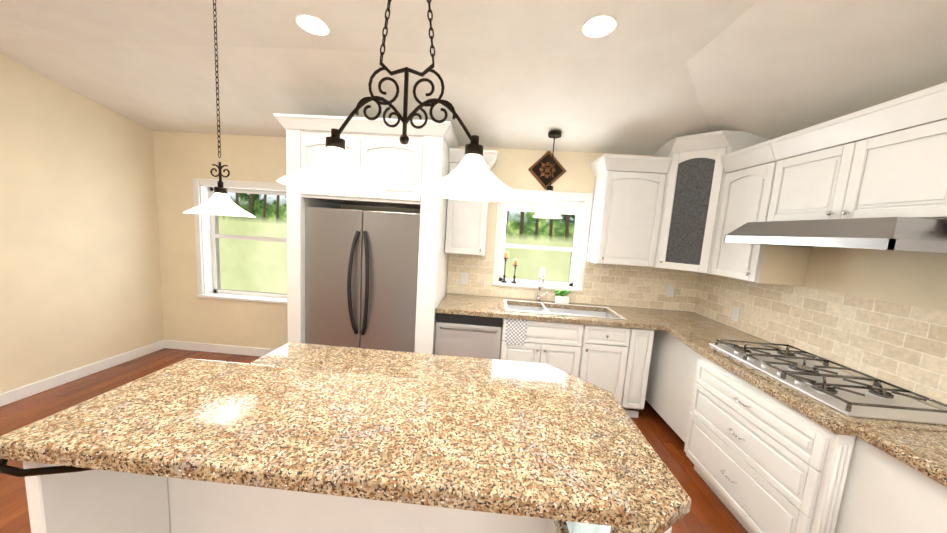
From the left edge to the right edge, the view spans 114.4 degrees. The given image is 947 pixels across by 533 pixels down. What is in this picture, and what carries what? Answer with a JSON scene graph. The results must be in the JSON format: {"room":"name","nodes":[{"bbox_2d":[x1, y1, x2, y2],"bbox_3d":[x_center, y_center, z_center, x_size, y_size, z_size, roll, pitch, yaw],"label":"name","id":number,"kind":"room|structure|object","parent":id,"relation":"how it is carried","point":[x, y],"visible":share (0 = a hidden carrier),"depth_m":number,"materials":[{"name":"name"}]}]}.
{"room":"kitchen","nodes":[
{"label":"kitchen","id":0,"kind":"room"},
{"bbox_2d":[0,52,163,393],"bbox_3d":[-4.096,-0.174,0.418,0.700,2.950,6.150,4,7,3],"label":"wall","id":1,"kind":"structure","parent":0,"point":[80,278],"depth_m":2.73,"materials":[{"name":"paint"}]},
{"bbox_2d":[0,340,164,406],"bbox_3d":[-3.703,1.017,2.714,0.017,0.100,1.760,4,7,3],"label":"baseboard","id":2,"kind":"structure","parent":1,"relation":"attached to","point":[14,395],"depth_m":2.82,"materials":[{"name":"white wood"}]},
{"bbox_2d":[0,348,747,532],"bbox_3d":[-4.590,1.289,0.614,13.800,0.060,6.550,4,7,3],"label":"floor","id":3,"kind":"structure","parent":0,"point":[709,512],"depth_m":2.37,"materials":[{"name":"brown wood"}]},
{"bbox_2d":[0,342,690,532],"bbox_3d":[-0.279,0.949,1.225,1.705,1.017,1.019,4,7,3],"label":"kitchen island","id":4,"kind":"object","parent":3,"relation":"on","point":[78,489],"depth_m":1.04,"materials":[{"name":"stone"}]},
{"bbox_2d":[29,510,203,532],"bbox_3d":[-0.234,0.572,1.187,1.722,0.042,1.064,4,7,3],"label":"base cabinet","id":5,"kind":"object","parent":4,"relation":"on","point":[42,523],"depth_m":0.84,"materials":[{"name":"white wood"}]},
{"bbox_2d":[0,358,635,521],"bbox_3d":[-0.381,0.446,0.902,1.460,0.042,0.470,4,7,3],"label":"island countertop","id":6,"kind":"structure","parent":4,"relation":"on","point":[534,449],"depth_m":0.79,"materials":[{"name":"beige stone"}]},
{"bbox_2d":[305,207,419,351],"bbox_3d":[-1.000,0.337,2.999,1.030,1.725,0.667,4,7,3],"label":"fridge","id":7,"kind":"object","parent":3,"relation":"on","point":[361,272],"visible":0.75,"depth_m":2.71,"materials":[{"name":"silver metal"}]},
{"bbox_2d":[274,113,459,353],"bbox_3d":[-0.957,-0.022,2.962,1.442,2.450,0.769,4,7,3],"label":"surround","id":8,"kind":"object","parent":3,"relation":"on","point":[378,153],"visible":0.6,"depth_m":2.56,"materials":[{"name":"white wood"}]},
{"bbox_2d":[435,313,502,359],"bbox_3d":[-0.048,0.827,3.039,0.594,0.864,0.648,4,7,3],"label":"dishwasher","id":9,"kind":"object","parent":3,"relation":"on","point":[469,336],"visible":0.5,"depth_m":2.73,"materials":[{"name":"silver metal"}]},
{"bbox_2d":[499,318,594,380],"bbox_3d":[0.634,0.870,3.030,0.764,0.868,0.631,4,7,3],"label":"base cabinet","id":10,"kind":"object","parent":3,"relation":"on","point":[566,347],"depth_m":2.69,"materials":[{"name":"white wood"}]},
{"bbox_2d":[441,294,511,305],"bbox_3d":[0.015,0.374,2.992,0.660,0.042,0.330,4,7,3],"label":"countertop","id":11,"kind":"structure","parent":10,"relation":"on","point":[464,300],"depth_m":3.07,"materials":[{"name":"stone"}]},
{"bbox_2d":[505,318,526,345],"bbox_3d":[0.373,0.577,2.687,0.180,0.236,0.008,4,7,3],"label":"hanging towel","id":12,"kind":"object","parent":10,"relation":"hanging from","point":[515,333],"visible":1,"depth_m":2.69,"materials":[{"name":"fabric"}]},
{"bbox_2d":[436,295,667,329],"bbox_3d":[0.673,0.420,2.965,1.980,0.042,0.653,4,7,3],"label":"countertop","id":13,"kind":"structure","parent":10,"relation":"on","point":[637,318],"depth_m":2.71,"materials":[{"name":"stone"}]},
{"bbox_2d":[536,268,546,300],"bbox_3d":[0.725,0.194,3.136,0.115,0.360,0.210,4,7,3],"label":"faucet","id":14,"kind":"object","parent":13,"relation":"on","point":[538,298],"visible":0.98,"depth_m":3.20,"materials":[{"name":"silver metal"}]},
{"bbox_2d":[554,289,570,303],"bbox_3d":[0.929,0.312,3.206,0.158,0.146,0.079,4,7,3],"label":"plant pot","id":15,"kind":"object","parent":13,"relation":"on","point":[560,297],"visible":0.98,"depth_m":3.18,"materials":[{"name":"ceramic"}]},
{"bbox_2d":[503,299,626,319],"bbox_3d":[0.830,0.524,2.966,1.081,0.239,0.443,4,7,3],"label":"sink","id":16,"kind":"object","parent":13,"relation":"in","point":[543,309],"visible":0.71,"depth_m":3.14,"materials":[{"name":"silver metal"}]},
{"bbox_2d":[587,325,638,412],"bbox_3d":[1.148,0.906,3.004,0.503,0.868,0.631,4,7,3],"label":"base cabinet","id":17,"kind":"object","parent":3,"relation":"on","point":[615,361],"depth_m":2.68,"materials":[{"name":"white wood"}]},
{"bbox_2d":[627,329,653,417],"bbox_3d":[1.425,0.925,2.990,0.257,0.868,0.631,4,7,3],"label":"base cabinet","id":18,"kind":"object","parent":3,"relation":"on","point":[643,355],"depth_m":2.67,"materials":[{"name":"white wood"}]},
{"bbox_2d":[645,330,692,437],"bbox_3d":[1.948,1.009,2.560,0.584,0.868,0.828,4,7,3],"label":"base cabinet","id":19,"kind":"object","parent":3,"relation":"on","point":[671,362],"depth_m":2.58,"materials":[{"name":"white wood"}]},
{"bbox_2d":[681,350,860,532],"bbox_3d":[1.848,1.101,1.728,0.686,0.868,0.851,4,7,3],"label":"base cabinet","id":20,"kind":"object","parent":3,"relation":"on","point":[762,462],"depth_m":1.59,"materials":[{"name":"white wood"}]},
{"bbox_2d":[841,439,946,532],"bbox_3d":[1.807,1.285,0.150,0.584,0.868,2.373,4,7,3],"label":"base cabinet","id":21,"kind":"object","parent":3,"relation":"on","point":[887,495],"depth_m":1.17,"materials":[{"name":"white wood"}]},
{"bbox_2d":[640,308,946,486],"bbox_3d":[1.823,0.716,1.075,0.724,0.042,4.338,4,7,3],"label":"countertop","id":22,"kind":"structure","parent":21,"relation":"on","point":[920,447],"depth_m":1.37,"materials":[{"name":"stone"}]},
{"bbox_2d":[709,339,946,424],"bbox_3d":[1.923,0.597,1.737,0.537,0.051,0.860,4,7,3],"label":"cooktop","id":23,"kind":"object","parent":22,"relation":"in","point":[837,389],"visible":1,"depth_m":1.56,"materials":[{"name":"silver metal"}]},
{"bbox_2d":[153,131,693,348],"bbox_3d":[-3.912,-0.533,3.557,13.000,2.950,0.180,4,7,3],"label":"wall","id":24,"kind":"structure","parent":0,"point":[182,160],"depth_m":3.38,"materials":[{"name":"paint"}]},
{"bbox_2d":[164,340,275,356],"bbox_3d":[-2.638,0.986,3.558,2.050,0.100,0.014,4,7,3],"label":"baseboard","id":25,"kind":"structure","parent":24,"relation":"attached to","point":[171,344],"depth_m":3.57,"materials":[{"name":"white wood"}]},
{"bbox_2d":[193,178,286,303],"bbox_3d":[-2.494,-0.277,3.475,1.260,1.330,0.195,4,7,3],"label":"window","id":26,"kind":"structure","parent":24,"relation":"in","point":[208,265],"depth_m":3.48,"materials":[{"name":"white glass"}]},
{"bbox_2d":[445,148,497,255],"bbox_3d":[-0.021,-0.610,3.034,0.447,0.973,0.384,4,7,3],"label":"upper cabinet","id":27,"kind":"object","parent":24,"relation":"attached to","point":[466,224],"visible":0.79,"depth_m":2.92,"materials":[{"name":"white wood"}]},
{"bbox_2d":[492,189,592,291],"bbox_3d":[0.715,-0.282,3.287,0.973,1.028,0.195,4,7,3],"label":"window","id":28,"kind":"structure","parent":24,"relation":"in","point":[572,203],"depth_m":3.24,"materials":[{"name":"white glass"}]},
{"bbox_2d":[501,252,508,282],"bbox_3d":[0.344,0.011,3.325,0.070,0.331,0.070,4,7,3],"label":"candlestick","id":29,"kind":"object","parent":28,"relation":"on","point":[505,257],"visible":0.98,"depth_m":3.31,"materials":[{"name":"metal"}]},
{"bbox_2d":[511,259,517,283],"bbox_3d":[0.451,0.053,3.323,0.070,0.261,0.070,4,7,3],"label":"candlestick","id":30,"kind":"object","parent":28,"relation":"on","point":[515,262],"visible":1,"depth_m":3.31,"materials":[{"name":"metal"}]},
{"bbox_2d":[528,151,565,189],"bbox_3d":[0.754,-0.985,3.118,0.388,0.388,0.043,4,7,3],"label":"art","id":31,"kind":"object","parent":24,"relation":"attached to","point":[540,169],"visible":0.9,"depth_m":3.11,"materials":[{"name":"brown wood"}]},
{"bbox_2d":[447,253,698,310],"bbox_3d":[1.022,0.155,3.250,2.610,0.454,0.008,4,7,3],"label":"backsplash","id":32,"kind":"structure","parent":24,"relation":"attached to","point":[604,284],"depth_m":3.23,"materials":[{"name":"tile"}]},
{"bbox_2d":[461,273,467,283],"bbox_3d":[-0.097,0.129,3.304,0.075,0.120,0.008,4,7,3],"label":"electrical outlet","id":33,"kind":"object","parent":32,"relation":"attached to","point":[464,278],"visible":1,"depth_m":3.30,"materials":[{"name":"plastic"}]},
{"bbox_2d":[666,285,674,296],"bbox_3d":[2.056,0.259,3.193,0.075,0.120,0.008,4,7,3],"label":"electrical outlet","id":34,"kind":"object","parent":32,"relation":"attached to","point":[670,291],"visible":1,"depth_m":3.19,"materials":[{"name":"plastic"}]},
{"bbox_2d":[586,154,672,266],"bbox_3d":[1.443,-0.515,2.959,0.595,0.988,0.384,4,7,3],"label":"upper cabinet","id":35,"kind":"object","parent":24,"relation":"attached to","point":[628,192],"visible":1,"depth_m":2.83,"materials":[{"name":"white wood"}]},
{"bbox_2d":[652,130,769,273],"bbox_3d":[2.056,-0.544,2.807,0.630,1.158,0.610,4,7,3],"label":"upper cabinet","id":36,"kind":"object","parent":24,"relation":"attached to","point":[692,200],"visible":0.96,"depth_m":2.63,"materials":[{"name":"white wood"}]},
{"bbox_2d":[0,0,946,155],"bbox_3d":[-0.727,-1.059,0.104,6.020,0.276,6.220,4,7,3],"label":"ceiling","id":37,"kind":"structure","parent":0,"point":[648,77],"depth_m":1.99,"materials":[{"name":"paint"}]},
{"bbox_2d":[183,0,254,216],"bbox_3d":[-1.302,-0.834,1.555,0.299,1.135,0.299,4,7,3],"label":"mini pendant light","id":38,"kind":"object","parent":37,"relation":"hanging from","point":[220,202],"visible":1,"depth_m":1.56,"materials":[{"name":"glass"}]},
{"bbox_2d":[296,13,328,34],"bbox_3d":[-0.930,-1.402,1.771,0.170,0.012,0.170,4,7,3],"label":"recessed light","id":39,"kind":"object","parent":37,"relation":"in","point":[315,24],"visible":1,"depth_m":1.76,"materials":[{"name":"beige"}]},
{"bbox_2d":[277,0,521,201],"bbox_3d":[-0.204,-0.752,0.956,0.792,1.018,0.332,4,7,3],"label":"pendant light","id":40,"kind":"object","parent":37,"relation":"hanging from","point":[333,168],"visible":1,"depth_m":0.97,"materials":[{"name":"glass"}]},
{"bbox_2d":[533,130,561,218],"bbox_3d":[0.720,-0.842,2.837,0.268,0.773,0.268,4,7,3],"label":"light","id":41,"kind":"object","parent":37,"relation":"hanging from","point":[547,209],"visible":1,"depth_m":2.81,"materials":[{"name":"glass"}]},
{"bbox_2d":[582,14,615,36],"bbox_3d":[0.670,-1.283,1.630,0.170,0.012,0.170,4,7,3],"label":"recessed light","id":42,"kind":"object","parent":37,"relation":"in","point":[599,23],"visible":0.94,"depth_m":1.62,"materials":[{"name":"beige"}]},
{"bbox_2d":[695,246,946,409],"bbox_3d":[2.270,0.271,0.086,0.180,2.950,6.530,4,7,3],"label":"wall","id":43,"kind":"structure","parent":0,"point":[915,278],"depth_m":1.70,"materials":[{"name":"paint"}]},
{"bbox_2d":[711,140,810,285],"bbox_3d":[2.141,-0.376,2.288,0.384,0.958,0.440,4,7,3],"label":"upper cabinet","id":44,"kind":"object","parent":43,"relation":"attached to","point":[749,181],"visible":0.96,"depth_m":2.19,"materials":[{"name":"white wood"}]},
{"bbox_2d":[691,273,946,409],"bbox_3d":[2.205,0.493,1.032,0.009,0.454,4.348,4,7,3],"label":"backsplash","id":45,"kind":"structure","parent":43,"relation":"attached to","point":[902,345],"depth_m":1.84,"materials":[{"name":"tile"}]},
{"bbox_2d":[731,307,740,321],"bbox_3d":[2.284,0.418,2.658,0.008,0.120,0.075,4,7,3],"label":"electrical outlet","id":46,"kind":"object","parent":45,"relation":"attached to","point":[735,314],"visible":1,"depth_m":2.65,"materials":[{"name":"plastic"}]},
{"bbox_2d":[724,217,946,252],"bbox_3d":[1.996,-0.167,1.645,0.580,0.139,0.890,4,7,3],"label":"range hood","id":47,"kind":"object","parent":43,"relation":"attached to","point":[910,234],"visible":1,"depth_m":1.38,"materials":[{"name":"silver metal"}]},
{"bbox_2d":[767,82,946,221],"bbox_3d":[2.116,-0.503,1.600,0.384,0.548,0.894,4,7,3],"label":"upper cabinet","id":48,"kind":"object","parent":43,"relation":"attached to","point":[887,159],"visible":0.85,"depth_m":1.52,"materials":[{"name":"white wood"}]},
{"label":"outside","id":49,"kind":"structure","parent":0,"visible":0},
{"bbox_2d":[218,192,574,293],"bbox_3d":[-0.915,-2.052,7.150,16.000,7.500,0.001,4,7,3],"label":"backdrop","id":50,"kind":"structure","parent":49,"point":[533,231],"depth_m":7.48,"materials":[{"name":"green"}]}
]}

